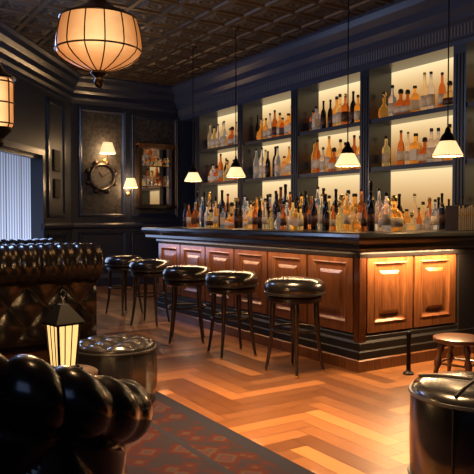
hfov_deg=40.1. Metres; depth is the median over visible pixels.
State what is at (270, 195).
bottle
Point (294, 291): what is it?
bar stool
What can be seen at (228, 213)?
bottle
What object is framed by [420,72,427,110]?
bottle
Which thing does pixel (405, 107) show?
bottle
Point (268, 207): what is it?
bottle
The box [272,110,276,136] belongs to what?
bottle
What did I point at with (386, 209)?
bottle
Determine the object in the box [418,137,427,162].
bottle
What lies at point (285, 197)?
bottle
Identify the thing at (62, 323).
lantern
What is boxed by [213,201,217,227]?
bottle
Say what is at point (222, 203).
bottle
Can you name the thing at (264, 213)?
bottle
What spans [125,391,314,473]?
rug
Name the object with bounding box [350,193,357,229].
bottle
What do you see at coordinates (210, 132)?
bottle
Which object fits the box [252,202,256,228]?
bottle
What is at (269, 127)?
bottle
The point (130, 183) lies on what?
lamp
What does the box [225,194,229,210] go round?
bottle
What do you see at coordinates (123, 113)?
wall
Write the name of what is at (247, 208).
bottle
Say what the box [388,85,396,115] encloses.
bottle
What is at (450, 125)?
bottle
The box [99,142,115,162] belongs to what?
lamp
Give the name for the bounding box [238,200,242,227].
bottle
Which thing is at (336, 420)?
floor
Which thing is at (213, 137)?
bottle
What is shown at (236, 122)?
bottle
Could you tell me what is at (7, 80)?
pendant lantern
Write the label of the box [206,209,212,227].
bottle
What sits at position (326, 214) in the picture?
bottle
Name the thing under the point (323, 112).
bottle
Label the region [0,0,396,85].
ceiling
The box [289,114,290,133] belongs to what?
bottle
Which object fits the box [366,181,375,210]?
bottle
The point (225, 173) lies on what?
bottle
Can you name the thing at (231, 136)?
bottle
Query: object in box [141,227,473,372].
bar counter
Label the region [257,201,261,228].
bottle
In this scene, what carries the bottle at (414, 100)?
in the shelving
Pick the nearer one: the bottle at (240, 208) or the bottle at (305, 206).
the bottle at (305, 206)
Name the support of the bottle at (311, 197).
on the bar counter
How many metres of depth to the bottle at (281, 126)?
10.29 m
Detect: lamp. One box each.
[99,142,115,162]
[124,178,137,196]
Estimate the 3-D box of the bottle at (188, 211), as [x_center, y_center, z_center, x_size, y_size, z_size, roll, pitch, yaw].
[-0.629,-0.281,8.481,0.060,0.303,0.060,2,2,43]
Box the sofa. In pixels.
[0,238,103,348]
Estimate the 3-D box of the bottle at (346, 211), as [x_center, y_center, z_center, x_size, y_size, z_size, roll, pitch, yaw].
[1.040,-0.239,6.149,0.070,0.356,0.070,0,2,-9]
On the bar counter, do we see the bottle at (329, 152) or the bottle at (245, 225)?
the bottle at (245, 225)
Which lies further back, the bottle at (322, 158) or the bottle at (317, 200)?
the bottle at (322, 158)
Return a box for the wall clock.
[85,160,116,193]
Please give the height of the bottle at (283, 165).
0.335 m
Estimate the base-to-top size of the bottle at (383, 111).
0.362 m
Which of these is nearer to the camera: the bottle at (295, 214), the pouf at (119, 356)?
the pouf at (119, 356)
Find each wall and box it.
[0,19,81,243]
[71,75,194,286]
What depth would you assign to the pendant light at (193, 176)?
9.72 m
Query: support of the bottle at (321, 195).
on the bar counter
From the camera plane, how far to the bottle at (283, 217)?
6.71 m
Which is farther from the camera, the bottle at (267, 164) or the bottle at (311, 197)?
the bottle at (267, 164)
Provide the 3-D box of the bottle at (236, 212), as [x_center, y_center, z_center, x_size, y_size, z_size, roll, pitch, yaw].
[-0.004,-0.259,7.530,0.062,0.314,0.062,-1,2,-34]
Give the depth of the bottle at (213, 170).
12.09 m
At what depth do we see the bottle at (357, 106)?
8.79 m
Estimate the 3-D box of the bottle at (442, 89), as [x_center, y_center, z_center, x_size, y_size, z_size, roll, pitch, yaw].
[2.429,-1.724,7.701,0.089,0.453,0.089,0,2,-6]
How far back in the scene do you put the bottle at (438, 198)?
7.70 m
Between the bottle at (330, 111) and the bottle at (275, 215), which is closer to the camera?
the bottle at (275, 215)
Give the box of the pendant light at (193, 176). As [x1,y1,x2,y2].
[184,46,202,181]
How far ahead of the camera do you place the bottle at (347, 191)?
6.32 m
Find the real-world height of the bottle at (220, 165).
0.526 m
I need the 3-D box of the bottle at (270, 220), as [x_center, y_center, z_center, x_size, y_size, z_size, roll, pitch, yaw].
[0.376,-0.206,7.173,0.099,0.230,0.099,0,2,-1]
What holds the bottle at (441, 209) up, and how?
on the bar counter
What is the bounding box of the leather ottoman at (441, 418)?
[407,371,473,473]
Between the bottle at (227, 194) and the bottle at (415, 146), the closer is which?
the bottle at (415, 146)
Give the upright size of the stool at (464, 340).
0.332 m
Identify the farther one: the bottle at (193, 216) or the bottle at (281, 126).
the bottle at (281, 126)
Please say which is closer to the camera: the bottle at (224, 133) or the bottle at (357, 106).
the bottle at (357, 106)
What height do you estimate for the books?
0.245 m
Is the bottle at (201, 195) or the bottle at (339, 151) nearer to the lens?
the bottle at (201, 195)
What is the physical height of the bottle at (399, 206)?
0.527 m
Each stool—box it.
[104,255,143,316]
[129,259,170,327]
[162,265,210,343]
[204,270,258,359]
[264,276,325,378]
[433,333,473,372]
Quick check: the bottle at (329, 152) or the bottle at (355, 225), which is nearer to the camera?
the bottle at (355, 225)
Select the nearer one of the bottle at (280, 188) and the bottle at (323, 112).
the bottle at (280, 188)
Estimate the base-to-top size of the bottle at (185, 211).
0.305 m
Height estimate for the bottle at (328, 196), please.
0.349 m
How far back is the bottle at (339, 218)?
6.18 m
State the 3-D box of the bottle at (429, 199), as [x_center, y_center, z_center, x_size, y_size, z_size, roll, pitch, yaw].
[2.317,-0.242,7.822,0.120,0.464,0.120,1,2,29]
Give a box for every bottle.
[183,204,186,226]
[187,204,190,226]
[191,209,195,226]
[194,191,199,226]
[195,203,198,226]
[199,195,202,226]
[201,191,206,226]
[202,201,205,226]
[204,205,208,226]
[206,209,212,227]
[207,192,210,209]
[208,124,211,148]
[210,164,215,181]
[211,126,215,147]
[213,166,217,181]
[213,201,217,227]
[216,124,219,146]
[218,154,222,181]
[218,190,224,226]
[220,206,224,227]
[221,121,226,145]
[223,160,229,180]
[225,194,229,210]
[225,202,229,219]
[225,212,230,227]
[228,126,233,144]
[228,213,233,227]
[230,202,233,217]
[234,122,236,143]
[234,201,238,227]
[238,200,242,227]
[242,195,245,214]
[243,198,249,220]
[243,211,247,227]
[247,202,252,228]
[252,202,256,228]
[253,149,258,177]
[255,115,259,139]
[256,117,263,139]
[256,197,258,211]
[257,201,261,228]
[259,148,263,177]
[260,196,263,211]
[262,200,267,228]
[263,118,266,138]
[263,150,266,176]
[265,151,270,176]
[266,194,270,218]
[267,113,271,137]
[268,208,273,228]
[269,194,272,207]
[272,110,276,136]
[272,146,275,176]
[272,191,276,216]
[273,194,279,228]
[274,146,280,175]
[274,207,280,228]
[276,113,280,135]
[278,187,282,213]
[279,118,283,135]
[280,204,286,228]
[281,156,285,175]
[281,184,288,212]
[284,113,289,134]
[285,200,289,228]
[286,147,290,174]
[288,157,290,174]
[288,192,291,209]
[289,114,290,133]
[289,200,294,228]
[292,206,298,229]
[296,196,299,212]
[297,207,303,229]
[299,193,302,206]
[302,190,308,228]
[307,196,312,228]
[310,110,314,129]
[311,142,315,172]
[311,196,316,229]
[312,106,320,129]
[314,140,320,172]
[315,186,320,228]
[318,194,323,229]
[320,147,325,171]
[321,101,325,127]
[322,194,328,229]
[324,202,329,230]
[325,136,332,171]
[327,99,332,126]
[327,195,330,216]
[328,147,336,170]
[331,204,335,230]
[332,96,337,125]
[333,189,338,214]
[336,94,341,125]
[336,139,341,170]
[336,194,344,215]
[336,200,342,229]
[341,94,349,124]
[343,190,351,208]
[343,193,350,230]
[350,91,355,122]
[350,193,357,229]
[351,135,356,168]
[351,208,360,230]
[354,95,359,121]
[356,136,359,168]
[357,189,365,230]
[361,200,366,230]
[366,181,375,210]
[367,191,374,230]
[375,188,382,230]
[378,92,387,117]
[378,199,389,230]
[381,192,390,231]
[382,136,389,165]
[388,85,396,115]
[391,195,402,230]
[394,89,403,114]
[397,130,404,164]
[397,194,402,211]
[401,89,409,113]
[402,211,405,229]
[404,209,409,229]
[405,132,410,163]
[407,212,415,229]
[409,133,421,163]
[410,86,418,111]
[410,194,417,225]
[416,208,421,229]
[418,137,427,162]
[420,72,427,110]
[420,202,424,229]
[424,198,431,229]
[425,206,430,229]
[427,71,434,108]
[427,128,434,161]
[431,199,438,229]
[434,128,442,161]
[437,197,439,208]
[438,72,445,106]
[438,193,444,228]
[443,81,452,105]
[444,124,451,160]
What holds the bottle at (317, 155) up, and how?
in the shelving
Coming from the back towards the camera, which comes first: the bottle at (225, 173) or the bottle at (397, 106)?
the bottle at (225, 173)
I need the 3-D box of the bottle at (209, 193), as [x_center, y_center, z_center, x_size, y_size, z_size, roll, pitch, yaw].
[-0.367,-0.368,8.668,0.092,0.467,0.092,1,2,40]
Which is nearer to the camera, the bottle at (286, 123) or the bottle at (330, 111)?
the bottle at (330, 111)
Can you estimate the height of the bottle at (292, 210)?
0.312 m
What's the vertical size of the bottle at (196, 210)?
0.322 m
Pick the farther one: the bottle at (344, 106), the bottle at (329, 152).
the bottle at (329, 152)
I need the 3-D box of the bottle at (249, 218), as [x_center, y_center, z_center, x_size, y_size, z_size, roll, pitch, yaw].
[0.156,-0.244,7.289,0.077,0.298,0.077,1,2,28]
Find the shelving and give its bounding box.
[172,0,473,216]
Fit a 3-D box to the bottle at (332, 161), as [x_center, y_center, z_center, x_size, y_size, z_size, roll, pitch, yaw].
[1.385,-1.100,9.274,0.173,0.355,0.173,0,2,16]
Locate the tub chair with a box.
[0,353,152,473]
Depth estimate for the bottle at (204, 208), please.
8.44 m
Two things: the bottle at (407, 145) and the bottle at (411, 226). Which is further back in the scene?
the bottle at (407, 145)
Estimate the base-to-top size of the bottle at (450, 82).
0.328 m
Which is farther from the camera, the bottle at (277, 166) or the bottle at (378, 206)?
the bottle at (277, 166)
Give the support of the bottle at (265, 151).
in the shelving
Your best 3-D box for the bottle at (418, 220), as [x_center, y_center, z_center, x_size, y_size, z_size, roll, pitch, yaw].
[2.189,-0.182,7.817,0.068,0.345,0.068,0,2,2]
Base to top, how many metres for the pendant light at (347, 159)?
2.021 m
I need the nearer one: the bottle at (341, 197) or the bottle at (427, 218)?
the bottle at (341, 197)
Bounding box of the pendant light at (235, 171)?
[226,25,245,177]
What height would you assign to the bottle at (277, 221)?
0.235 m
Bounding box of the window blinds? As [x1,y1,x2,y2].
[0,147,38,239]
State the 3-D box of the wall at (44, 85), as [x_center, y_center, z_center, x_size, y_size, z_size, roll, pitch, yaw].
[-3.744,-0.759,3.038,0.420,3.900,17.702,0,2,5]
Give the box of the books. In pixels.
[445,204,473,230]
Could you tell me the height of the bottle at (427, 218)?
0.363 m
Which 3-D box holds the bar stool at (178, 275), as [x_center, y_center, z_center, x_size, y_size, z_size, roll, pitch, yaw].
[-0.521,0.690,6.776,0.512,0.790,0.512,0,2,-2]
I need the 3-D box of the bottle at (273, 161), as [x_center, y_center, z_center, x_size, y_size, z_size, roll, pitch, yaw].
[0.625,-1.216,10.568,0.101,0.512,0.101,1,2,20]
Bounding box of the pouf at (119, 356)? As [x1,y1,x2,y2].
[78,334,157,402]
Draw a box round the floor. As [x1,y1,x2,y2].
[0,283,473,473]
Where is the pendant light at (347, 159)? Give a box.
[334,0,360,167]
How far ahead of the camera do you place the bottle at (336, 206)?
6.49 m
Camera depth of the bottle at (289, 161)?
10.09 m
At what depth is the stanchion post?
5.32 m
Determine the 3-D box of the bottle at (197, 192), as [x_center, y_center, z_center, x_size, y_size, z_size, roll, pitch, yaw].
[-0.544,-0.386,8.899,0.096,0.489,0.096,0,2,1]
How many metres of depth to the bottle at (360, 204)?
6.16 m
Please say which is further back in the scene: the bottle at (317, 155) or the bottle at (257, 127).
the bottle at (257, 127)
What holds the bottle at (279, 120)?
in the shelving
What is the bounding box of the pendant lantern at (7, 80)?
[0,64,15,147]
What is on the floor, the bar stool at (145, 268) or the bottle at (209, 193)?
the bar stool at (145, 268)
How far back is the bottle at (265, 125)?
10.72 m
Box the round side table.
[79,364,97,374]
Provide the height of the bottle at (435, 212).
0.313 m
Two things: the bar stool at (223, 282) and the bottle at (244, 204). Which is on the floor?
the bar stool at (223, 282)
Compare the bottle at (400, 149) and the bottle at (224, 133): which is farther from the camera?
the bottle at (224, 133)
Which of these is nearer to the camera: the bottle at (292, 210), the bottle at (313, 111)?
the bottle at (292, 210)
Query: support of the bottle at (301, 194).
on the bar counter
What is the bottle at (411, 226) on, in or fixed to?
on the bar counter
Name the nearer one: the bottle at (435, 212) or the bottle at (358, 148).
the bottle at (435, 212)
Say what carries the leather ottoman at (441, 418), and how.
on the floor
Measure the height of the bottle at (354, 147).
0.494 m
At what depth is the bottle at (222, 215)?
8.02 m
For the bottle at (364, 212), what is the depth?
5.74 m
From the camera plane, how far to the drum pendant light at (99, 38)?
5.39 m
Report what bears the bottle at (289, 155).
in the shelving
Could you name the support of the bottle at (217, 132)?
in the shelving
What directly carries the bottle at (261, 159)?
in the shelving
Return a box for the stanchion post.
[403,330,413,374]
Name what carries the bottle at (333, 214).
on the bar counter
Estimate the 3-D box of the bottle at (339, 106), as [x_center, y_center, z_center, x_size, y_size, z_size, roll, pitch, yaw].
[1.450,-1.775,9.151,0.122,0.472,0.122,-1,2,-26]
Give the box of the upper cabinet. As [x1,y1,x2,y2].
[136,143,175,207]
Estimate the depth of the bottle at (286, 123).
10.20 m
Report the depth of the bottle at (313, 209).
6.51 m
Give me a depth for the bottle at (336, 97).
9.25 m
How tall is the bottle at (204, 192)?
0.475 m
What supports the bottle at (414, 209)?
on the bar counter
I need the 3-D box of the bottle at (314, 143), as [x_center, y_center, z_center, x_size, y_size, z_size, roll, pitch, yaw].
[1.156,-1.175,9.722,0.094,0.478,0.094,-2,2,-43]
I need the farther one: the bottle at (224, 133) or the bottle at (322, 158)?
the bottle at (224, 133)
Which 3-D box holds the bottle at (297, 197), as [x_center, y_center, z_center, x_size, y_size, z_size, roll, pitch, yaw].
[0.632,-0.252,6.784,0.068,0.345,0.068,0,2,-6]
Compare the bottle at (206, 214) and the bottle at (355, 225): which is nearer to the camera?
the bottle at (355, 225)
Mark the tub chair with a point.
(61, 419)
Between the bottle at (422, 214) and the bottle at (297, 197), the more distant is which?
the bottle at (422, 214)
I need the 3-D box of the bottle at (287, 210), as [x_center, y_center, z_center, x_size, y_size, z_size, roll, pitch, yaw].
[0.531,-0.240,6.931,0.081,0.312,0.081,0,2,-8]
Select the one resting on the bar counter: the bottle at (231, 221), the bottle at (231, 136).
the bottle at (231, 221)
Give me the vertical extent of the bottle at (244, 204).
0.402 m
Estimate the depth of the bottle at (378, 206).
5.99 m
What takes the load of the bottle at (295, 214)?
on the bar counter
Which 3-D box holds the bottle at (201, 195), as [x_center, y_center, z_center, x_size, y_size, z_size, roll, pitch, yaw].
[-0.469,-0.355,8.829,0.085,0.432,0.085,1,2,35]
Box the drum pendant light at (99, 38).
[54,0,142,88]
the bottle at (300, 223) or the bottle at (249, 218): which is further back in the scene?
the bottle at (249, 218)
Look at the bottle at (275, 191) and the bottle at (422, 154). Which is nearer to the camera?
the bottle at (275, 191)
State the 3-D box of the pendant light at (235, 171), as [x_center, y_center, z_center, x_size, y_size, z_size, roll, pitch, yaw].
[-0.016,-1.812,8.743,0.279,2.021,0.279,0,2,13]
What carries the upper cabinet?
attached to the wall at (123, 113)
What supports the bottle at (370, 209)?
on the bar counter
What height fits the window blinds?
1.730 m
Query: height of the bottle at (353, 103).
0.472 m
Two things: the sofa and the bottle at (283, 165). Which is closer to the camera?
the sofa
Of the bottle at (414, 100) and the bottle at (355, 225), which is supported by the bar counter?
the bottle at (355, 225)
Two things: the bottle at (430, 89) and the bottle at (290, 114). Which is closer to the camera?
the bottle at (430, 89)
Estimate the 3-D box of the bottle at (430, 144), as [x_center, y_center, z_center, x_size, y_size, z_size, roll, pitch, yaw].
[2.334,-1.092,7.805,0.110,0.425,0.110,1,2,31]
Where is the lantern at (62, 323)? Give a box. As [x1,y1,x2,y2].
[40,289,84,368]
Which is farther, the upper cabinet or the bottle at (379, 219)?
the upper cabinet
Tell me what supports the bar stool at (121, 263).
on the floor
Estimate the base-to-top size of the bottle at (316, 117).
0.370 m
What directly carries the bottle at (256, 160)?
in the shelving
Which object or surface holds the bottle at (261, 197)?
on the bar counter
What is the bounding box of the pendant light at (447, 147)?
[431,0,463,157]
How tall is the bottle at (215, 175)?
0.318 m
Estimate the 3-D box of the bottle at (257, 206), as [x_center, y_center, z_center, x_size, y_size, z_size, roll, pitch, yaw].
[0.227,-0.276,7.402,0.070,0.357,0.070,-1,2,-21]
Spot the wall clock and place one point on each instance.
(101, 177)
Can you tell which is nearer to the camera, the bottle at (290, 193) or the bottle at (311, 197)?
the bottle at (311, 197)
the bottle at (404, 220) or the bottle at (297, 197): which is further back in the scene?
the bottle at (404, 220)
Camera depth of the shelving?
8.61 m
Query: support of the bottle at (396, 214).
on the bar counter
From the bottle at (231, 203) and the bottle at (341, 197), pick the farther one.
the bottle at (231, 203)
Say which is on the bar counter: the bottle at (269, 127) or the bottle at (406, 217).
the bottle at (406, 217)
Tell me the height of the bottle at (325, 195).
0.356 m
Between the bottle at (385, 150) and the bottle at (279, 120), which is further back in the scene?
the bottle at (279, 120)
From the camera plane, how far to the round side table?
3.29 m
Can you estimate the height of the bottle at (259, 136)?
0.408 m
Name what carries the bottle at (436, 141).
in the shelving
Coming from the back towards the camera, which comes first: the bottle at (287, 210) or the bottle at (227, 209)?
the bottle at (227, 209)
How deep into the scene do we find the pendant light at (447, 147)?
5.75 m

